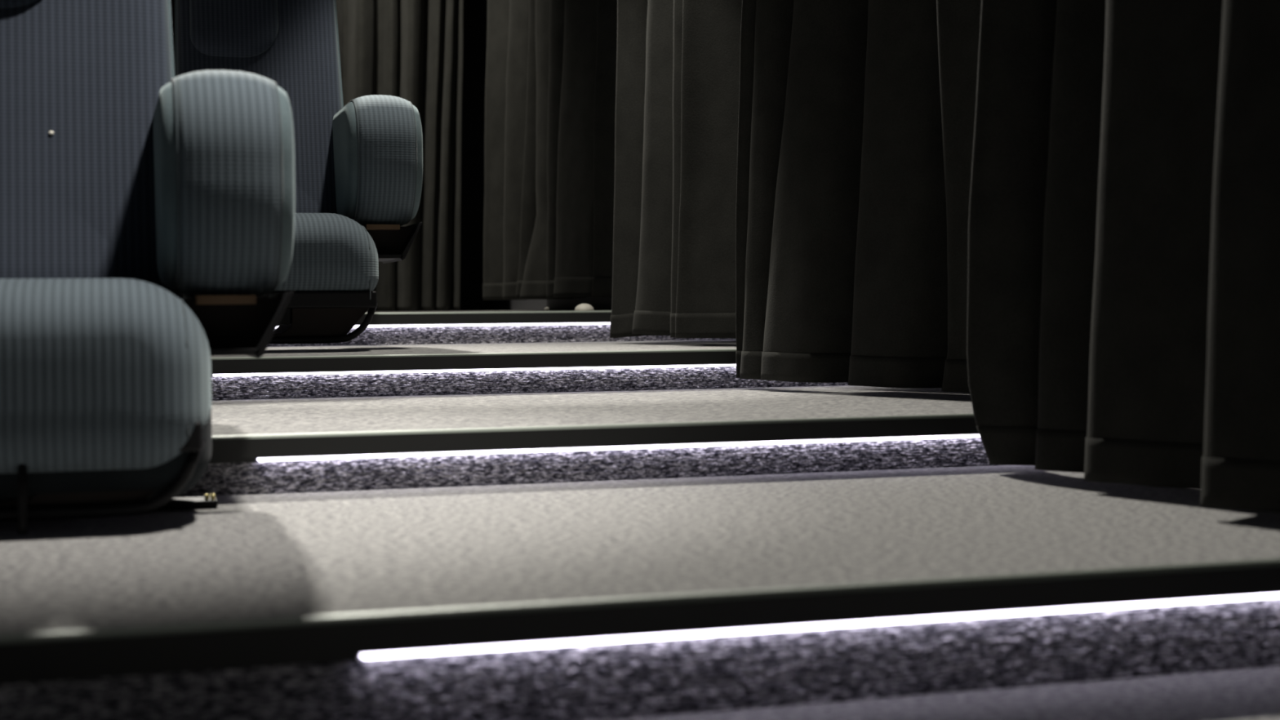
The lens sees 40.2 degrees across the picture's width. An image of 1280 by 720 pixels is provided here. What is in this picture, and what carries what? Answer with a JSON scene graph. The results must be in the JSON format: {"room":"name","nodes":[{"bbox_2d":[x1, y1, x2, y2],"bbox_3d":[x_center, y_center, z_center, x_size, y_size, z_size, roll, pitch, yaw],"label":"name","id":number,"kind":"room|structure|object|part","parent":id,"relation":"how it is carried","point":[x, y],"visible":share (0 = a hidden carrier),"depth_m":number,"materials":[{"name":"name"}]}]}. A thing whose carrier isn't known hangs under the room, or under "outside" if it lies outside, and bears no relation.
{"room":"event venue","nodes":[
{"label":"event venue","id":0,"kind":"room"},
{"bbox_2d":[366,0,493,311],"bbox_3d":[-2.284,-1.270,8.211,3.680,3.060,0.100,-1,2,-17],"label":"wall","id":1,"kind":"structure","parent":0,"point":[475,11],"depth_m":8.62,"materials":[{"name":"black paint"}]},
{"bbox_2d":[609,665,1279,719],"bbox_3d":[0.105,0.446,0.334,3.580,0.060,2.953,-1,2,-17],"label":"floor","id":2,"kind":"structure","parent":0,"point":[1248,693],"depth_m":1.86,"materials":[{"name":"carpet"}]},
{"bbox_2d":[0,464,1279,719],"bbox_3d":[-0.500,0.299,2.302,3.580,0.127,1.247,-1,2,-17],"label":"carpeted step","id":3,"kind":"structure","parent":2,"relation":"on","point":[627,598],"depth_m":1.95,"materials":[{"name":"carpet"}]},
{"bbox_2d":[0,0,294,534],"bbox_3d":[-0.863,-0.360,2.675,0.628,1.177,0.748,-1,2,-17],"label":"seat","id":4,"kind":"object","parent":3,"relation":"on","point":[146,211],"visible":1,"depth_m":2.57,"materials":[{"name":"fabric"}]},
{"bbox_2d":[0,0,36,8],"bbox_3d":[-1.067,-0.756,2.859,0.237,0.383,0.142,-1,2,-17],"label":"cushion","id":5,"kind":"object","parent":4,"relation":"on","point":[4,4],"depth_m":2.83,"materials":[{"name":"fabric"}]},
{"bbox_3d":[-0.996,-0.508,2.866,0.449,0.884,0.298,-1,2,-17],"label":"backrest","id":6,"kind":"part","parent":4,"relation":"part of","materials":[{"name":"fabric"}]},
{"bbox_3d":[-0.815,0.164,2.390,0.434,0.105,0.036,-1,2,-17],"label":"under frame","id":7,"kind":"part","parent":4,"relation":"part of","materials":[{"name":"black metal"}]},
{"bbox_2d":[0,278,211,473],"bbox_3d":[-0.880,0.027,2.538,0.500,0.290,0.475,-1,2,-17],"label":"seat cushion","id":8,"kind":"object","parent":4,"relation":"on","point":[98,375],"depth_m":2.35,"materials":[{"name":"fabric"}]},
{"bbox_3d":[-0.710,-0.058,2.721,0.027,0.092,0.320,-1,2,-17],"label":"bracket plate","id":9,"kind":"part","parent":4,"relation":"part of","materials":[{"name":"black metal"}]},
{"bbox_3d":[-0.592,-0.056,2.757,0.059,0.100,0.320,-1,2,-17],"label":"bracket plate","id":10,"kind":"part","parent":4,"relation":"part of","materials":[{"name":"black metal"}]},
{"bbox_2d":[181,385,1001,495],"bbox_3d":[-0.853,0.157,3.446,3.580,0.099,1.247,-1,2,-17],"label":"carpeted step","id":11,"kind":"structure","parent":3,"relation":"on","point":[267,446],"depth_m":3.13,"materials":[{"name":"carpet"}]},
{"bbox_2d":[210,339,848,399],"bbox_3d":[-1.205,0.028,4.590,3.580,0.099,1.247,-1,2,-17],"label":"carpeted step","id":12,"kind":"structure","parent":11,"relation":"on","point":[435,369],"depth_m":4.23,"materials":[{"name":"carpet"}]},
{"bbox_2d":[174,0,422,343],"bbox_3d":[-0.949,-0.641,4.801,0.653,1.224,0.778,-1,2,-17],"label":"seat","id":13,"kind":"object","parent":12,"relation":"on","point":[358,164],"visible":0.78,"depth_m":4.77,"materials":[{"name":"fabric"}]},
{"bbox_2d":[189,0,278,57],"bbox_3d":[-1.161,-1.054,4.992,0.247,0.399,0.148,-1,2,-17],"label":"cushion","id":14,"kind":"object","parent":13,"relation":"on","point":[218,28],"depth_m":4.93,"materials":[{"name":"fabric"}]},
{"bbox_3d":[-1.088,-0.795,5.000,0.467,0.919,0.310,-1,2,-17],"label":"backrest","id":15,"kind":"part","parent":13,"relation":"part of","materials":[{"name":"fabric"}]},
{"bbox_3d":[-1.052,-0.119,4.622,0.229,0.051,0.291,-1,2,-17],"label":"plate","id":16,"kind":"part","parent":13,"relation":"part of","materials":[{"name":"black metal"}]},
{"bbox_3d":[-0.899,-0.096,4.505,0.451,0.109,0.038,-1,2,-17],"label":"under frame","id":17,"kind":"part","parent":13,"relation":"part of","materials":[{"name":"black metal"}]},
{"bbox_2d":[273,213,378,291],"bbox_3d":[-0.968,-0.274,4.657,0.520,0.233,0.494,-1,2,-17],"label":"seat cushion","id":18,"kind":"object","parent":13,"relation":"on","point":[332,251],"depth_m":4.47,"materials":[{"name":"fabric"}]},
{"bbox_3d":[-0.667,-0.325,4.887,0.062,0.104,0.333,-1,2,-17],"label":"bracket plate","id":19,"kind":"part","parent":13,"relation":"part of","materials":[{"name":"black metal"}]},
{"bbox_2d":[267,310,736,346],"bbox_3d":[-1.842,-0.126,6.663,3.580,0.099,3.191,-1,2,-17],"label":"carpeted step","id":20,"kind":"structure","parent":12,"relation":"on","point":[420,327],"depth_m":5.43,"materials":[{"name":"carpet"}]},
{"bbox_2d":[170,0,463,311],"bbox_3d":[-1.792,-1.365,7.341,2.164,2.328,0.195,-1,2,-17],"label":"curtain","id":21,"kind":"object","parent":20,"relation":"on","point":[411,51],"visible":0.28,"depth_m":7.58,"materials":[{"name":"grey fabric"}]},
{"bbox_2d":[482,0,617,300],"bbox_3d":[-0.303,-1.367,6.378,0.215,2.293,1.691,-1,2,-18],"label":"curtain","id":22,"kind":"object","parent":20,"relation":"on","point":[550,88],"visible":0.96,"depth_m":6.24,"materials":[{"name":"grey fabric"}]},
{"bbox_2d":[574,303,594,311],"bbox_3d":[-0.179,-0.169,5.617,0.063,0.024,0.063,-1,2,-17],"label":"door stop","id":23,"kind":"object","parent":20,"relation":"on","point":[581,307],"visible":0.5,"depth_m":5.59,"materials":[{"name":"beige rubber"}]},
{"bbox_2d":[609,0,742,337],"bbox_3d":[0.115,-1.266,4.927,0.192,2.413,0.675,-1,2,-25],"label":"curtain","id":24,"kind":"object","parent":12,"relation":"on","point":[677,90],"visible":0.97,"depth_m":4.87,"materials":[{"name":"grey fabric"}]},
{"bbox_2d":[735,0,981,392],"bbox_3d":[0.598,-1.193,3.976,0.277,2.511,0.981,-2,2,-35],"label":"curtain","id":25,"kind":"object","parent":11,"relation":"on","point":[856,122],"visible":0.88,"depth_m":4.12,"materials":[{"name":"grey fabric"}]},
{"bbox_2d":[966,0,1279,513],"bbox_3d":[0.911,-1.100,2.368,0.272,2.607,1.637,-1,2,-17],"label":"curtain","id":26,"kind":"object","parent":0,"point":[1123,286],"visible":1,"depth_m":2.72,"materials":[{"name":"grey fabric"}]},
{"bbox_3d":[0.862,-1.173,4.051,0.100,3.060,9.700,-1,2,-17],"label":"wall","id":27,"kind":"structure","parent":0,"visible":0},
{"bbox_2d":[493,297,612,311],"bbox_3d":[-0.203,-0.229,7.072,0.198,0.054,2.750,-1,2,-17],"label":"baseboard","id":28,"kind":"structure","parent":27,"relation":"attached to","point":[598,304],"depth_m":7.27,"materials":[{"name":"grey"}]}
]}

